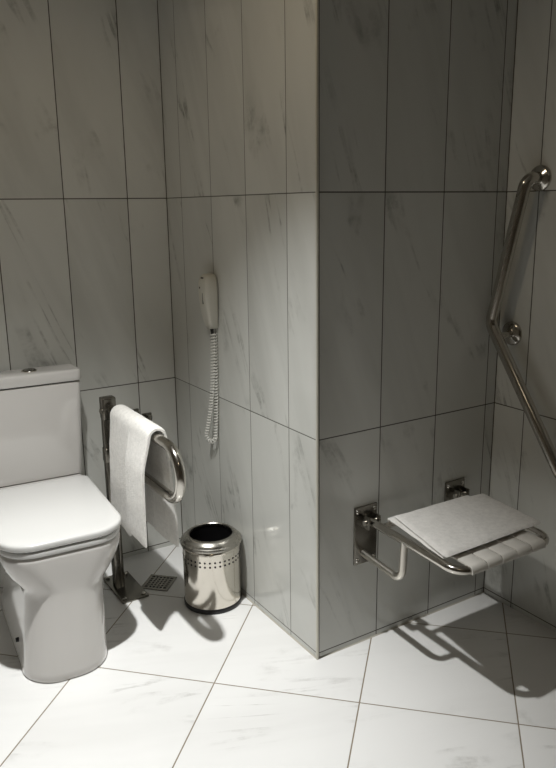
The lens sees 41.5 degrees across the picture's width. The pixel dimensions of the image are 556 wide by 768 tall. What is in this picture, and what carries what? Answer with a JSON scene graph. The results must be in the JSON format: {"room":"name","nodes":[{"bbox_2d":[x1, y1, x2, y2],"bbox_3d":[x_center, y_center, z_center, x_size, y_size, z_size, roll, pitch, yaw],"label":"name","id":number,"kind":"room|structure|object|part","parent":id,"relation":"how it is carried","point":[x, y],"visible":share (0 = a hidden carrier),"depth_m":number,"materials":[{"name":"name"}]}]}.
{"room":"accessible bathroom","nodes":[
{"label":"accessible bathroom","id":0,"kind":"room"},
{"bbox_2d":[0,0,181,557],"bbox_3d":[-1.348,-0.366,2.424,2.300,2.450,0.100,-9,16,-31],"label":"wall","id":1,"kind":"structure","parent":0,"point":[85,270],"depth_m":2.70,"materials":[{"name":"tile"}]},
{"bbox_2d":[142,412,151,420],"bbox_3d":[-0.525,0.140,2.981,0.042,0.036,0.053,-9,16,-31],"label":"wall hook","id":2,"kind":"object","parent":1,"relation":"attached to","point":[148,416],"visible":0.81,"depth_m":2.98,"materials":[{"name":"silver metal"}]},
{"bbox_2d":[158,0,315,655],"bbox_3d":[-0.118,-0.407,2.528,0.100,2.450,1.021,-9,16,-31],"label":"wall","id":3,"kind":"structure","parent":0,"point":[238,76],"depth_m":2.43,"materials":[{"name":"tile"}]},
{"bbox_2d":[157,0,182,533],"bbox_3d":[-0.433,-0.498,2.922,0.002,2.450,0.002,-9,16,-31],"label":"trim","id":4,"kind":"structure","parent":3,"relation":"attached to","point":[157,0],"depth_m":2.90,"materials":[{"name":"tile"}]},
{"bbox_2d":[198,273,218,443],"bbox_3d":[-0.250,-0.083,2.681,0.053,0.638,0.084,-9,16,-31],"label":"wall telephone","id":5,"kind":"object","parent":3,"relation":"attached to","point":[207,283],"visible":1,"depth_m":2.62,"materials":[{"name":"white plastic"}]},
{"bbox_3d":[-0.248,0.018,2.716,0.072,0.426,0.025,10,17,38],"label":"coiled cord","id":6,"kind":"part","parent":5,"relation":"part of","materials":[{"name":"white plastic"}]},
{"bbox_2d":[242,593,315,657],"bbox_3d":[-0.146,0.788,2.789,0.004,0.004,1.021,-9,16,-31],"label":"trim","id":7,"kind":"structure","parent":3,"relation":"attached to","point":[252,602],"depth_m":2.55,"materials":[{"name":"white tile"}]},
{"bbox_2d":[315,0,318,659],"bbox_3d":[0.111,-0.302,2.081,0.010,2.450,0.010,-9,16,-31],"label":"trim","id":8,"kind":"structure","parent":3,"relation":"attached to","point":[316,1],"depth_m":2.08,"materials":[{"name":"metal"}]},
{"bbox_2d":[0,543,555,767],"bbox_3d":[0.009,1.189,1.345,3.064,0.100,3.921,-9,16,-31],"label":"floor","id":9,"kind":"structure","parent":0,"point":[469,683],"depth_m":2.20,"materials":[{"name":"tile"}]},
{"bbox_2d":[0,364,120,682],"bbox_3d":[-0.785,0.428,2.481,0.414,0.864,0.674,-8,15,-28],"label":"toilet","id":10,"kind":"object","parent":9,"relation":"on","point":[60,534],"visible":1,"depth_m":2.34,"materials":[{"name":"white ceramic"}]},
{"bbox_3d":[-0.922,-0.020,2.621,0.414,0.042,0.124,-8,15,-28],"label":"cistern lid","id":11,"kind":"part","parent":10,"relation":"part of","materials":[{"name":"white ceramic"}]},
{"bbox_3d":[-0.759,0.419,2.429,0.386,0.025,0.530,-8,15,-28],"label":"lid","id":12,"kind":"part","parent":10,"relation":"part of","materials":[{"name":"white plastic"}]},
{"bbox_2d":[99,395,185,603],"bbox_3d":[-0.465,0.463,2.540,0.104,0.762,0.708,-9,16,-31],"label":"support rail","id":13,"kind":"object","parent":9,"relation":"on","point":[123,585],"visible":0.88,"depth_m":2.66,"materials":[{"name":"silver metal"}]},
{"bbox_3d":[-0.623,0.428,2.736,0.024,0.729,0.032,-9,16,-31],"label":"post","id":14,"kind":"part","parent":13,"relation":"part of","materials":[{"name":"silver metal"}]},
{"bbox_3d":[-0.589,0.783,2.828,0.104,0.008,0.224,-9,16,-31],"label":"plate","id":15,"kind":"part","parent":13,"relation":"part of","materials":[{"name":"silver metal"}]},
{"bbox_2d":[109,405,178,547],"bbox_3d":[-0.475,0.315,2.494,0.129,0.434,0.376,-9,16,-31],"label":"hand towel","id":16,"kind":"object","parent":13,"relation":"hanging from","point":[133,453],"visible":0.93,"depth_m":2.43,"materials":[{"name":"white fabric"}]},
{"bbox_2d":[141,574,176,590],"bbox_3d":[-0.464,0.775,2.861,0.110,0.004,0.110,2,14,13],"label":"floor drain","id":17,"kind":"object","parent":9,"relation":"in","point":[154,582],"visible":1,"depth_m":2.86,"materials":[{"name":"grey metal"}]},
{"bbox_2d":[180,522,241,614],"bbox_3d":[-0.243,0.671,2.704,0.225,0.274,0.225,-9,16,-31],"label":"waste bin","id":18,"kind":"object","parent":9,"relation":"on","point":[211,550],"visible":1,"depth_m":2.63,"materials":[{"name":"silver metal"}]},
{"bbox_2d":[319,0,516,656],"bbox_3d":[0.408,-0.364,2.320,0.764,2.450,0.100,-9,16,-31],"label":"wall","id":19,"kind":"structure","parent":0,"point":[415,96],"depth_m":2.27,"materials":[{"name":"tile"}]},
{"bbox_2d":[319,592,483,658],"bbox_3d":[0.452,0.835,2.564,0.764,0.004,0.004,-9,16,-31],"label":"trim","id":20,"kind":"structure","parent":19,"relation":"attached to","point":[480,592],"depth_m":2.54,"materials":[{"name":"white tile"}]},
{"bbox_2d":[353,477,548,579],"bbox_3d":[0.563,0.499,2.296,0.488,0.200,0.435,-9,16,-31],"label":"shower seat","id":21,"kind":"object","parent":19,"relation":"attached to","point":[486,556],"visible":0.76,"depth_m":2.20,"materials":[{"name":"silver metal"}]},
{"bbox_3d":[0.282,0.485,2.370,0.092,0.200,0.008,-9,16,-31],"label":"wall plate","id":22,"kind":"part","parent":21,"relation":"part of","materials":[{"name":"silver metal"}]},
{"bbox_3d":[0.617,0.431,2.574,0.092,0.200,0.008,-9,16,-31],"label":"wall plate","id":23,"kind":"part","parent":21,"relation":"part of","materials":[{"name":"silver metal"}]},
{"bbox_2d":[388,493,541,558],"bbox_3d":[0.568,0.426,2.271,0.426,0.028,0.294,-9,16,-31],"label":"bath towel","id":24,"kind":"object","parent":21,"relation":"on","point":[452,527],"visible":1,"depth_m":2.24,"materials":[{"name":"fabric"}]},
{"bbox_2d":[484,0,555,631],"bbox_3d":[1.492,-0.163,1.429,0.100,2.450,2.800,-9,16,-31],"label":"wall","id":25,"kind":"structure","parent":0,"point":[522,479],"depth_m":2.41,"materials":[{"name":"tile"}]},
{"bbox_2d":[483,0,517,591],"bbox_3d":[0.757,-0.406,2.473,0.002,2.450,0.002,-9,16,-31],"label":"trim","id":26,"kind":"structure","parent":25,"relation":"attached to","point":[517,0],"depth_m":2.43,"materials":[{"name":"tile"}]},
{"bbox_2d":[486,165,555,477],"bbox_3d":[0.829,-0.179,2.335,0.085,1.005,0.381,-9,16,-31],"label":"grab bar","id":27,"kind":"object","parent":25,"relation":"attached to","point":[539,179],"visible":1,"depth_m":2.36,"materials":[{"name":"metal"}]},
{"bbox_3d":[0.785,-0.170,2.475,0.018,0.081,0.081,-9,16,-31],"label":"wall plate","id":28,"kind":"part","parent":27,"relation":"part of","materials":[{"name":"metal"}]},
{"bbox_3d":[0.818,-0.645,2.296,0.018,0.081,0.081,-9,16,-31],"label":"wall plate","id":29,"kind":"part","parent":27,"relation":"part of","materials":[{"name":"metal"}]}
]}

